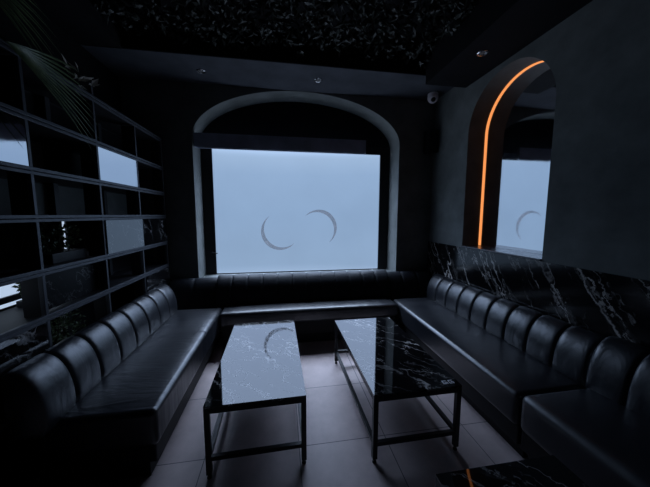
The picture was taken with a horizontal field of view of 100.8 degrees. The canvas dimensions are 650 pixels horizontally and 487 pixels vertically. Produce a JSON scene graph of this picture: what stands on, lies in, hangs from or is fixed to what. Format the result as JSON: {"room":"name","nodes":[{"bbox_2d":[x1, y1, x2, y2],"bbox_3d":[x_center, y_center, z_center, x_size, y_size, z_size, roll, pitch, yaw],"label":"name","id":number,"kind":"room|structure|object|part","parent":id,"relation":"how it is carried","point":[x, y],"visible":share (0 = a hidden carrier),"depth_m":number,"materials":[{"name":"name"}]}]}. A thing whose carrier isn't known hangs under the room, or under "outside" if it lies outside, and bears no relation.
{"room":"entertainment venue","nodes":[
{"label":"entertainment venue","id":0,"kind":"room"},
{"bbox_2d":[16,300,22,306],"bbox_3d":[-1.903,0.374,1.750,0.080,0.040,0.126,-1,6,-9],"label":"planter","id":1,"kind":"object","parent":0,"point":[18,303],"depth_m":1.69,"materials":[{"name":"white ceramic"}]},
{"bbox_2d":[42,248,86,264],"bbox_3d":[-1.828,0.086,1.823,0.192,0.065,0.306,-1,6,-9],"label":"planter","id":2,"kind":"object","parent":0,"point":[58,255],"depth_m":1.79,"materials":[{"name":"black"}]},
{"bbox_2d":[0,0,133,442],"bbox_3d":[-1.850,-0.224,0.082,0.100,3.450,6.193,-1,6,-9],"label":"wall","id":3,"kind":"structure","parent":0,"point":[108,91],"depth_m":2.29,"materials":[{"name":"black paint"}]},
{"bbox_2d":[0,221,72,308],"bbox_3d":[-2.035,0.200,1.675,0.022,0.810,1.210,-1,6,-9],"label":"window","id":4,"kind":"structure","parent":3,"relation":"in","point":[9,296],"depth_m":1.75,"materials":[{"name":"clear glass"}]},
{"bbox_2d":[28,0,121,47],"bbox_3d":[-1.591,-1.681,-0.286,0.340,0.373,5.493,-1,6,-9],"label":"trim","id":5,"kind":"structure","parent":3,"relation":"attached to","point":[79,19],"depth_m":2.15,"materials":[{"name":"black paint"}]},
{"bbox_2d":[119,78,434,332],"bbox_3d":[-0.317,-0.599,3.626,4.253,3.450,0.360,-1,6,-9],"label":"wall","id":6,"kind":"structure","parent":0,"point":[172,111],"depth_m":3.33,"materials":[{"name":"grey paint"}]},
{"bbox_2d":[81,44,452,100],"bbox_3d":[-0.363,-2.027,2.983,3.803,0.374,0.588,-1,6,-9],"label":"ceiling","id":7,"kind":"structure","parent":6,"relation":"attached to","point":[124,63],"depth_m":2.92,"materials":[{"name":"grey paint"}]},
{"bbox_2d":[196,69,205,73],"bbox_3d":[-1.312,-1.821,2.849,0.092,0.009,0.092,-1,6,-9],"label":"ceiling spotlight","id":8,"kind":"object","parent":7,"relation":"attached to","point":[201,71],"visible":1,"depth_m":2.85,"materials":[{"name":"silver metal"}]},
{"bbox_2d":[314,78,321,82],"bbox_3d":[-0.079,-1.839,3.034,0.092,0.009,0.092,-1,6,-9],"label":"ceiling spotlight","id":9,"kind":"object","parent":7,"relation":"attached to","point":[317,80],"visible":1,"depth_m":3.03,"materials":[{"name":"silver metal"}]},
{"bbox_2d":[193,132,365,153],"bbox_3d":[-0.514,-1.252,3.392,2.139,0.178,0.039,-1,6,-9],"label":"casing","id":10,"kind":"structure","parent":6,"relation":"attached to","point":[201,140],"depth_m":3.36,"materials":[{"name":"black metal"}]},
{"bbox_2d":[200,102,389,274],"bbox_3d":[-0.338,-0.747,3.737,2.586,2.321,0.077,-1,6,-9],"label":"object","id":11,"kind":"object","parent":6,"relation":"in","point":[264,211],"depth_m":3.75,"materials":[{"name":"white fabric"}]},
{"bbox_3d":[-0.345,-0.434,3.792,2.303,1.657,0.006,-1,6,-9],"label":"pane","id":12,"kind":"part","parent":11,"relation":"part of","materials":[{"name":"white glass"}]},
{"bbox_3d":[-0.341,-1.630,3.667,2.586,0.549,0.030,-1,6,-9],"label":"transom panel","id":13,"kind":"part","parent":11,"relation":"part of","materials":[{"name":"black paint"}]},
{"bbox_3d":[1.402,-1.343,3.562,0.140,0.290,0.150,-1,6,-9],"label":"wall speaker","id":14,"kind":"object","parent":6,"relation":"attached to","visible":0},
{"bbox_2d":[429,130,438,150],"bbox_3d":[1.413,-1.336,3.492,0.120,0.266,0.008,-1,6,-9],"label":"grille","id":15,"kind":"object","parent":14,"relation":"attached to","point":[433,134],"depth_m":3.49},
{"bbox_2d":[34,322,526,486],"bbox_3d":[0.163,1.486,0.818,4.253,0.100,6.643,-1,6,-9],"label":"floor","id":16,"kind":"structure","parent":0,"point":[339,443],"depth_m":1.82,"materials":[{"name":"tile"}]},
{"bbox_2d":[0,38,169,486],"bbox_3d":[-1.808,0.107,1.765,0.362,2.435,2.835,-1,6,-9],"label":"shelving unit","id":17,"kind":"object","parent":16,"relation":"on","point":[49,172],"visible":0.69,"depth_m":1.88,"materials":[{"name":"grey metal"}]},
{"bbox_3d":[-1.642,0.808,1.867,0.020,0.019,2.795,-1,6,-9],"label":"rail","id":18,"kind":"part","parent":17,"relation":"part of","materials":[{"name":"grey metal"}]},
{"bbox_3d":[-1.913,0.181,1.474,0.060,2.350,0.040,-1,6,-9],"label":"post","id":19,"kind":"part","parent":17,"relation":"part of","materials":[{"name":"black metal"}]},
{"bbox_3d":[-1.556,-0.509,1.172,0.008,0.243,0.534,-1,6,-9],"label":"mirror panel","id":20,"kind":"part","parent":17,"relation":"part of","materials":[{"name":"white"}]},
{"bbox_2d":[12,282,22,306],"bbox_3d":[-1.900,0.268,1.742,0.144,0.254,0.178,-1,6,-9],"label":"bush","id":21,"kind":"object","parent":17,"relation":"on","point":[18,303],"visible":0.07,"depth_m":1.68,"materials":[{"name":"green plant"}]},
{"bbox_3d":[-1.661,0.137,1.509,0.086,2.230,0.020,-1,6,-9],"label":"panel","id":22,"kind":"part","parent":17,"relation":"part of","materials":[{"name":"black metal"}]},
{"bbox_3d":[-1.513,0.697,1.022,0.008,0.379,1.094,-1,6,-9],"label":"marble panel","id":23,"kind":"part","parent":17,"relation":"part of","materials":[{"name":"black stone"}]},
{"bbox_3d":[-1.978,-0.291,1.698,0.008,0.218,0.534,-1,6,-9],"label":"grey panel","id":24,"kind":"part","parent":17,"relation":"part of","materials":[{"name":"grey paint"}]},
{"bbox_3d":[-1.979,-0.012,1.728,0.008,0.261,0.534,-1,6,-9],"label":"black panel","id":25,"kind":"part","parent":17,"relation":"part of","materials":[{"name":"paint"}]},
{"bbox_3d":[-1.977,-0.860,1.637,0.008,0.272,0.534,-1,6,-9],"label":"black panel","id":26,"kind":"part","parent":17,"relation":"part of","materials":[{"name":"paint"}]},
{"bbox_3d":[-1.643,1.226,1.911,0.020,0.019,2.795,-1,6,-9],"label":"rail","id":27,"kind":"part","parent":17,"relation":"part of","materials":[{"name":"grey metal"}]},
{"bbox_3d":[-1.607,0.166,1.521,0.024,2.370,0.020,-1,6,-9],"label":"post","id":28,"kind":"part","parent":17,"relation":"part of","materials":[{"name":"grey metal"}]},
{"bbox_3d":[-1.978,-0.562,1.669,0.008,0.243,0.534,-1,6,-9],"label":"grey panel","id":29,"kind":"part","parent":17,"relation":"part of","materials":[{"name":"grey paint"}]},
{"bbox_3d":[-1.980,0.139,1.741,0.012,0.044,2.795,-1,6,-9],"label":"rail","id":30,"kind":"part","parent":17,"relation":"part of","materials":[{"name":"black metal"}]},
{"bbox_2d":[0,0,100,147],"bbox_3d":[-1.610,-1.041,1.200,0.460,1.032,1.180,-1,6,-9],"label":"potted palm","id":31,"kind":"object","parent":17,"relation":"on","point":[22,51],"visible":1,"depth_m":1.40,"materials":[{"name":"green plant"}]},
{"bbox_3d":[-2.001,0.122,2.023,0.060,2.350,0.040,-1,6,-9],"label":"post","id":32,"kind":"part","parent":17,"relation":"part of","materials":[{"name":"black metal"}]},
{"bbox_3d":[-1.979,-0.704,1.651,0.012,0.044,2.795,-1,6,-9],"label":"rail","id":33,"kind":"part","parent":17,"relation":"part of","materials":[{"name":"black metal"}]},
{"bbox_2d":[39,222,86,264],"bbox_3d":[-1.833,-0.027,1.805,0.274,0.293,0.378,-1,6,-9],"label":"bush","id":34,"kind":"object","parent":17,"relation":"on","point":[58,255],"visible":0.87,"depth_m":1.80,"materials":[{"name":"green plant"}]},
{"bbox_3d":[-1.830,0.008,1.804,0.082,0.109,0.100,1,6,8],"label":"stem","id":35,"kind":"part","parent":34,"relation":"part of","materials":[{"name":"green plant"}]},
{"bbox_3d":[-1.980,-0.420,1.681,0.012,0.044,2.795,-1,6,-9],"label":"rail","id":36,"kind":"part","parent":17,"relation":"part of","materials":[{"name":"black metal"}]},
{"bbox_3d":[-2.066,-0.919,2.187,0.008,0.272,0.534,-1,6,-9],"label":"black panel","id":37,"kind":"part","parent":17,"relation":"part of","materials":[{"name":"paint"}]},
{"bbox_3d":[-1.981,0.405,1.769,0.012,0.044,2.795,-1,6,-9],"label":"rail","id":38,"kind":"part","parent":17,"relation":"part of","materials":[{"name":"black metal"}]},
{"bbox_2d":[50,306,85,345],"bbox_3d":[-1.787,0.597,1.816,0.225,0.426,0.354,-1,6,-9],"label":"bush","id":39,"kind":"object","parent":17,"relation":"on","point":[57,336],"visible":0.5,"depth_m":1.83,"materials":[{"name":"green plant"}]},
{"bbox_3d":[-1.807,0.637,1.845,0.050,0.162,0.073,2,6,14],"label":"stem","id":40,"kind":"part","parent":39,"relation":"part of","materials":[{"name":"green plant"}]},
{"bbox_3d":[-2.066,-0.621,2.219,0.008,0.243,0.534,-1,6,-9],"label":"grey panel","id":41,"kind":"part","parent":17,"relation":"part of","materials":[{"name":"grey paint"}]},
{"bbox_3d":[-1.703,0.268,1.802,0.008,0.225,0.534,-1,6,-9],"label":"marble panel","id":42,"kind":"part","parent":17,"relation":"part of","materials":[{"name":"black stone"}]},
{"bbox_3d":[-2.067,-0.350,2.248,0.008,0.218,0.534,-1,6,-9],"label":"grey panel","id":43,"kind":"part","parent":17,"relation":"part of","materials":[{"name":"grey paint"}]},
{"bbox_3d":[-1.979,-1.016,1.618,0.012,0.044,2.795,-1,6,-9],"label":"rail","id":44,"kind":"part","parent":17,"relation":"part of","materials":[{"name":"black metal"}]},
{"bbox_3d":[-1.639,-1.032,1.671,0.020,0.019,2.795,-1,6,-9],"label":"rail","id":45,"kind":"part","parent":17,"relation":"part of","materials":[{"name":"grey metal"}]},
{"bbox_3d":[-1.641,-1.010,1.673,0.015,0.017,2.795,-1,6,-9],"label":"rail","id":46,"kind":"part","parent":17,"relation":"part of","materials":[{"name":"grey metal"}]},
{"bbox_2d":[62,55,99,89],"bbox_3d":[-1.789,-1.200,1.982,0.176,0.265,0.408,-3,7,-26],"label":"potted plant","id":47,"kind":"object","parent":17,"relation":"on","point":[94,82],"visible":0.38,"depth_m":1.96,"materials":[{"name":"green plant"}]},
{"bbox_3d":[-1.639,-0.720,1.704,0.020,0.019,2.795,-1,6,-9],"label":"rail","id":48,"kind":"part","parent":17,"relation":"part of","materials":[{"name":"grey metal"}]},
{"bbox_3d":[-1.642,-0.698,1.706,0.015,0.017,2.795,-1,6,-9],"label":"rail","id":49,"kind":"part","parent":17,"relation":"part of","materials":[{"name":"grey metal"}]},
{"bbox_3d":[-1.642,-0.414,1.736,0.015,0.017,2.795,-1,6,-9],"label":"rail","id":50,"kind":"part","parent":17,"relation":"part of","materials":[{"name":"grey metal"}]},
{"bbox_3d":[-1.640,-0.436,1.734,0.020,0.019,2.795,-1,6,-9],"label":"rail","id":51,"kind":"part","parent":17,"relation":"part of","materials":[{"name":"grey metal"}]},
{"bbox_3d":[-1.640,-0.178,1.762,0.020,0.019,2.795,-1,6,-9],"label":"rail","id":52,"kind":"part","parent":17,"relation":"part of","materials":[{"name":"grey metal"}]},
{"bbox_3d":[-1.643,-0.156,1.764,0.015,0.017,2.795,-1,6,-9],"label":"rail","id":53,"kind":"part","parent":17,"relation":"part of","materials":[{"name":"grey metal"}]},
{"bbox_3d":[-2.068,0.555,2.344,0.008,0.379,0.534,-1,6,-9],"label":"black panel","id":54,"kind":"part","parent":17,"relation":"part of","materials":[{"name":"paint"}]},
{"bbox_3d":[-1.643,0.146,1.796,0.015,0.017,2.795,-1,6,-9],"label":"rail","id":55,"kind":"part","parent":17,"relation":"part of","materials":[{"name":"grey metal"}]},
{"bbox_3d":[-1.641,0.124,1.794,0.020,0.019,2.795,-1,6,-9],"label":"rail","id":56,"kind":"part","parent":17,"relation":"part of","materials":[{"name":"grey metal"}]},
{"bbox_3d":[-1.641,0.389,1.822,0.020,0.019,2.795,-1,6,-9],"label":"rail","id":57,"kind":"part","parent":17,"relation":"part of","materials":[{"name":"grey metal"}]},
{"bbox_3d":[-1.644,0.411,1.824,0.015,0.017,2.795,-1,6,-9],"label":"rail","id":58,"kind":"part","parent":17,"relation":"part of","materials":[{"name":"grey metal"}]},
{"bbox_3d":[-1.750,0.079,2.059,0.086,2.230,0.020,-1,6,-9],"label":"panel","id":59,"kind":"part","parent":17,"relation":"part of","materials":[{"name":"black metal"}]},
{"bbox_3d":[-1.695,0.075,2.068,0.024,2.435,0.020,-1,6,-9],"label":"post","id":60,"kind":"part","parent":17,"relation":"part of","materials":[{"name":"grey metal"}]},
{"bbox_3d":[-2.090,0.064,2.573,0.060,2.350,0.040,-1,6,-9],"label":"post","id":61,"kind":"part","parent":17,"relation":"part of","materials":[{"name":"black metal"}]},
{"bbox_3d":[-2.154,-0.977,2.734,0.008,0.272,0.529,-1,6,-9],"label":"black panel","id":62,"kind":"part","parent":17,"relation":"part of","materials":[{"name":"paint"}]},
{"bbox_3d":[-2.155,-0.409,2.795,0.008,0.218,0.529,-1,6,-9],"label":"grey panel","id":63,"kind":"part","parent":17,"relation":"part of","materials":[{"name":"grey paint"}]},
{"bbox_3d":[-1.732,-0.626,2.272,0.008,0.243,0.534,-1,6,-9],"label":"mirror panel","id":64,"kind":"part","parent":17,"relation":"part of","materials":[{"name":"white"}]},
{"bbox_3d":[-2.156,0.155,2.855,0.008,0.225,0.529,-1,6,-9],"label":"black panel","id":65,"kind":"part","parent":17,"relation":"part of","materials":[{"name":"paint"}]},
{"bbox_3d":[-1.838,0.020,2.609,0.086,2.230,0.020,-1,6,-9],"label":"panel","id":66,"kind":"part","parent":17,"relation":"part of","materials":[{"name":"black metal"}]},
{"bbox_3d":[-1.765,-0.105,2.605,0.008,0.261,1.089,-1,6,-9],"label":"marble panel","id":67,"kind":"part","parent":17,"relation":"part of","materials":[{"name":"black stone"}]},
{"bbox_3d":[-1.784,0.049,2.621,0.024,2.370,0.020,-1,6,-9],"label":"post","id":68,"kind":"part","parent":17,"relation":"part of","materials":[{"name":"grey metal"}]},
{"bbox_3d":[-1.926,-0.038,3.154,0.086,2.230,0.020,-1,6,-9],"label":"panel","id":69,"kind":"part","parent":17,"relation":"part of","materials":[{"name":"black metal"}]},
{"bbox_3d":[-1.811,0.491,2.946,0.008,0.379,0.529,-1,6,-9],"label":"marble panel","id":70,"kind":"part","parent":17,"relation":"part of","materials":[{"name":"black stone"}]},
{"bbox_3d":[-1.871,-0.009,3.166,0.024,2.370,0.020,-1,6,-9],"label":"post","id":71,"kind":"part","parent":17,"relation":"part of","materials":[{"name":"grey metal"}]},
{"bbox_2d":[1,284,221,486],"bbox_3d":[-1.365,0.899,2.229,0.622,0.764,1.780,-1,6,-9],"label":"sofa","id":72,"kind":"object","parent":16,"relation":"on","point":[103,403],"visible":0.98,"depth_m":1.55,"materials":[{"name":"black leather"}]},
{"bbox_3d":[-1.585,0.697,2.139,0.165,0.345,1.715,-1,6,-9],"label":"backrest","id":73,"kind":"part","parent":72,"relation":"part of","materials":[{"name":"black leather"}]},
{"bbox_3d":[-1.369,0.938,2.273,0.618,0.227,1.700,-1,6,-9],"label":"seat","id":74,"kind":"part","parent":72,"relation":"part of","materials":[{"name":"black leather"}]},
{"bbox_2d":[203,320,306,479],"bbox_3d":[-0.498,1.067,2.142,0.577,0.450,1.173,-1,6,-10],"label":"coffee table","id":75,"kind":"object","parent":16,"relation":"on","point":[260,366],"visible":1,"depth_m":1.76,"materials":[{"name":"black stone"}]},
{"bbox_3d":[-0.667,1.125,1.534,0.030,0.408,0.030,-1,6,-10],"label":"leg","id":76,"kind":"part","parent":75,"relation":"part of","materials":[{"name":"black metal"}]},
{"bbox_3d":[-0.398,0.933,1.562,0.517,0.030,0.030,-1,6,-10],"label":"rail","id":77,"kind":"part","parent":75,"relation":"part of","materials":[{"name":"black metal"}]},
{"bbox_3d":[-0.129,1.116,1.630,0.030,0.408,0.030,-1,6,-10],"label":"leg","id":78,"kind":"part","parent":75,"relation":"part of","materials":[{"name":"black metal"}]},
{"bbox_2d":[169,270,430,347],"bbox_3d":[-0.171,0.777,3.327,3.325,0.778,0.495,-1,6,-9],"label":"sofa","id":79,"kind":"object","parent":16,"relation":"on","point":[314,301],"visible":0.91,"depth_m":3.24,"materials":[{"name":"black leather"}]},
{"bbox_3d":[-1.569,0.700,3.241,0.540,0.544,0.196,-1,6,-9],"label":"backrest","id":80,"kind":"part","parent":79,"relation":"part of","materials":[{"name":"black leather"}]},
{"bbox_3d":[-0.232,0.556,3.420,2.160,0.358,0.208,-1,6,-9],"label":"backrest","id":81,"kind":"part","parent":79,"relation":"part of","materials":[{"name":"black leather"}]},
{"bbox_3d":[-0.170,0.796,3.319,2.069,0.162,0.475,-1,6,-9],"label":"seat","id":82,"kind":"part","parent":79,"relation":"part of","materials":[{"name":"black leather"}]},
{"bbox_3d":[1.142,0.659,3.673,0.620,0.544,0.196,-1,6,-9],"label":"backrest","id":83,"kind":"part","parent":79,"relation":"part of","materials":[{"name":"black leather"}]},
{"bbox_2d":[335,317,461,463],"bbox_3d":[0.480,1.059,2.232,0.579,0.451,1.154,-1,6,-10],"label":"coffee table","id":84,"kind":"object","parent":16,"relation":"on","point":[391,365],"visible":1,"depth_m":1.87,"materials":[{"name":"black stone"}]},
{"bbox_3d":[0.115,0.998,2.736,0.030,0.408,0.030,-1,6,-10],"label":"leg","id":85,"kind":"part","parent":84,"relation":"part of","materials":[{"name":"black metal"}]},
{"bbox_3d":[0.210,0.870,2.165,0.030,0.030,1.094,-1,6,-10],"label":"rail","id":86,"kind":"part","parent":84,"relation":"part of","materials":[{"name":"black metal"}]},
{"bbox_3d":[0.304,1.116,1.634,0.030,0.408,0.030,-1,6,-10],"label":"leg","id":87,"kind":"part","parent":84,"relation":"part of","materials":[{"name":"black metal"}]},
{"bbox_3d":[0.575,0.924,1.660,0.519,0.030,0.030,-1,6,-10],"label":"rail","id":88,"kind":"part","parent":84,"relation":"part of","materials":[{"name":"black metal"}]},
{"bbox_3d":[0.845,1.107,1.726,0.030,0.408,0.030,-1,6,-10],"label":"leg","id":89,"kind":"part","parent":84,"relation":"part of","materials":[{"name":"black metal"}]},
{"bbox_2d":[393,274,605,457],"bbox_3d":[1.325,0.870,2.603,0.639,0.752,1.890,-1,6,-9],"label":"sofa","id":90,"kind":"object","parent":16,"relation":"on","point":[501,352],"visible":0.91,"depth_m":2.08,"materials":[{"name":"black leather"}]},
{"bbox_3d":[1.323,0.907,2.607,0.635,0.227,1.888,-1,6,-9],"label":"seat","id":91,"kind":"part","parent":90,"relation":"part of","materials":[{"name":"black leather"}]},
{"bbox_3d":[1.556,0.658,2.610,0.175,0.333,1.875,-1,6,-9],"label":"backrest","id":92,"kind":"part","parent":90,"relation":"part of","materials":[{"name":"black leather"}]},
{"bbox_2d":[435,455,588,486],"bbox_3d":[0.831,1.233,0.607,0.570,0.450,1.170,-1,6,-9],"label":"coffee table","id":93,"kind":"object","parent":16,"relation":"on","point":[546,471],"visible":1,"depth_m":1.10,"materials":[{"name":"black stone"}]},
{"bbox_3d":[0.474,1.171,1.123,0.030,0.408,0.030,-1,6,-9],"label":"leg","id":94,"kind":"part","parent":93,"relation":"part of","materials":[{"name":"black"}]},
{"bbox_2d":[521,336,649,486],"bbox_3d":[1.575,1.022,1.051,0.639,0.779,1.252,-1,6,-9],"label":"sofa","id":95,"kind":"object","parent":16,"relation":"on","point":[600,431],"visible":0.99,"depth_m":1.42,"materials":[{"name":"black leather"}]},
{"bbox_3d":[1.573,1.063,1.055,0.635,0.245,1.252,-1,6,-9],"label":"seat","id":96,"kind":"part","parent":95,"relation":"part of","materials":[{"name":"black leather"}]},
{"bbox_3d":[1.795,0.807,1.088,0.185,0.360,1.200,-1,6,-9],"label":"backrest","id":97,"kind":"part","parent":95,"relation":"part of","materials":[{"name":"black leather"}]},
{"bbox_2d":[429,0,649,280],"bbox_3d":[2.065,-0.284,0.706,0.222,3.450,6.193,-1,6,-9],"label":"wall","id":98,"kind":"structure","parent":0,"point":[597,218],"depth_m":1.83,"materials":[{"name":"grey paint"}]},
{"bbox_2d":[427,92,438,103],"bbox_3d":[1.357,-1.833,3.384,0.132,0.132,0.131,-1,6,-9],"label":"security camera","id":99,"kind":"object","parent":98,"relation":"attached to","point":[432,97],"visible":0.99,"depth_m":3.34,"materials":[{"name":"white plastic"}]},
{"bbox_2d":[461,245,541,260],"bbox_3d":[1.753,0.081,2.637,0.234,0.017,0.965,-1,6,-9],"label":"trim","id":100,"kind":"structure","parent":98,"relation":"attached to","point":[537,257],"depth_m":2.53,"materials":[{"name":"stone"}]},
{"bbox_2d":[426,0,592,87],"bbox_3d":[1.760,-1.678,0.241,0.483,0.480,5.470,-1,6,-9],"label":"ceiling","id":101,"kind":"structure","parent":98,"relation":"attached to","point":[503,28],"depth_m":2.19,"materials":[{"name":"black paint"}]},
{"bbox_2d":[477,50,488,56],"bbox_3d":[1.373,-1.657,2.346,0.092,0.009,0.092,-1,6,-9],"label":"ceiling spotlight","id":102,"kind":"object","parent":101,"relation":"attached to","point":[483,52],"visible":1,"depth_m":2.34,"materials":[{"name":"silver metal"}]},
{"bbox_2d":[478,61,542,244],"bbox_3d":[1.866,-0.777,2.563,0.014,1.700,0.965,-1,6,-9],"label":"light strip","id":103,"kind":"object","parent":98,"relation":"attached to","point":[539,61],"visible":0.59,"depth_m":3.00,"materials":[{"name":"orange plastic"}]},
{"bbox_2d":[480,61,555,254],"bbox_3d":[1.878,-0.769,2.566,0.008,1.740,0.987,-1,6,-9],"label":"wall mirror","id":104,"kind":"object","parent":98,"relation":"attached to","point":[519,137],"visible":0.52,"depth_m":2.58,"materials":[{"name":"clear glass"}]},
{"bbox_2d":[427,241,649,348],"bbox_3d":[1.938,0.857,0.858,0.014,1.148,6.093,-1,6,-9],"label":"marble wall panel","id":105,"kind":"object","parent":98,"relation":"attached to","point":[604,304],"depth_m":2.00,"materials":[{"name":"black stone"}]},
{"bbox_3d":[0.168,-1.984,0.448,4.253,0.080,6.643,-1,6,-9],"label":"ceiling","id":106,"kind":"structure","parent":0,"visible":0},
{"bbox_2d":[120,22,425,74],"bbox_3d":[-0.386,-1.995,2.677,2.980,0.372,0.012,-1,6,-9],"label":"trim","id":107,"kind":"structure","parent":106,"relation":"attached to","point":[278,53],"depth_m":2.66,"materials":[{"name":"black paint"}]},
{"bbox_2d":[109,0,470,51],"bbox_3d":[-0.172,-1.909,1.343,2.980,0.020,2.693,-1,6,-9],"label":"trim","id":108,"kind":"structure","parent":106,"relation":"attached to","point":[168,3],"depth_m":2.38,"materials":[{"name":"black paint"}]},
{"bbox_2d":[89,0,476,69],"bbox_3d":[-0.225,-1.801,1.592,3.111,0.234,2.338,-1,6,-9],"label":"foliage","id":109,"kind":"object","parent":108,"relation":"attached to","point":[386,28],"visible":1,"depth_m":2.31,"materials":[{"name":"plant"}]}
]}

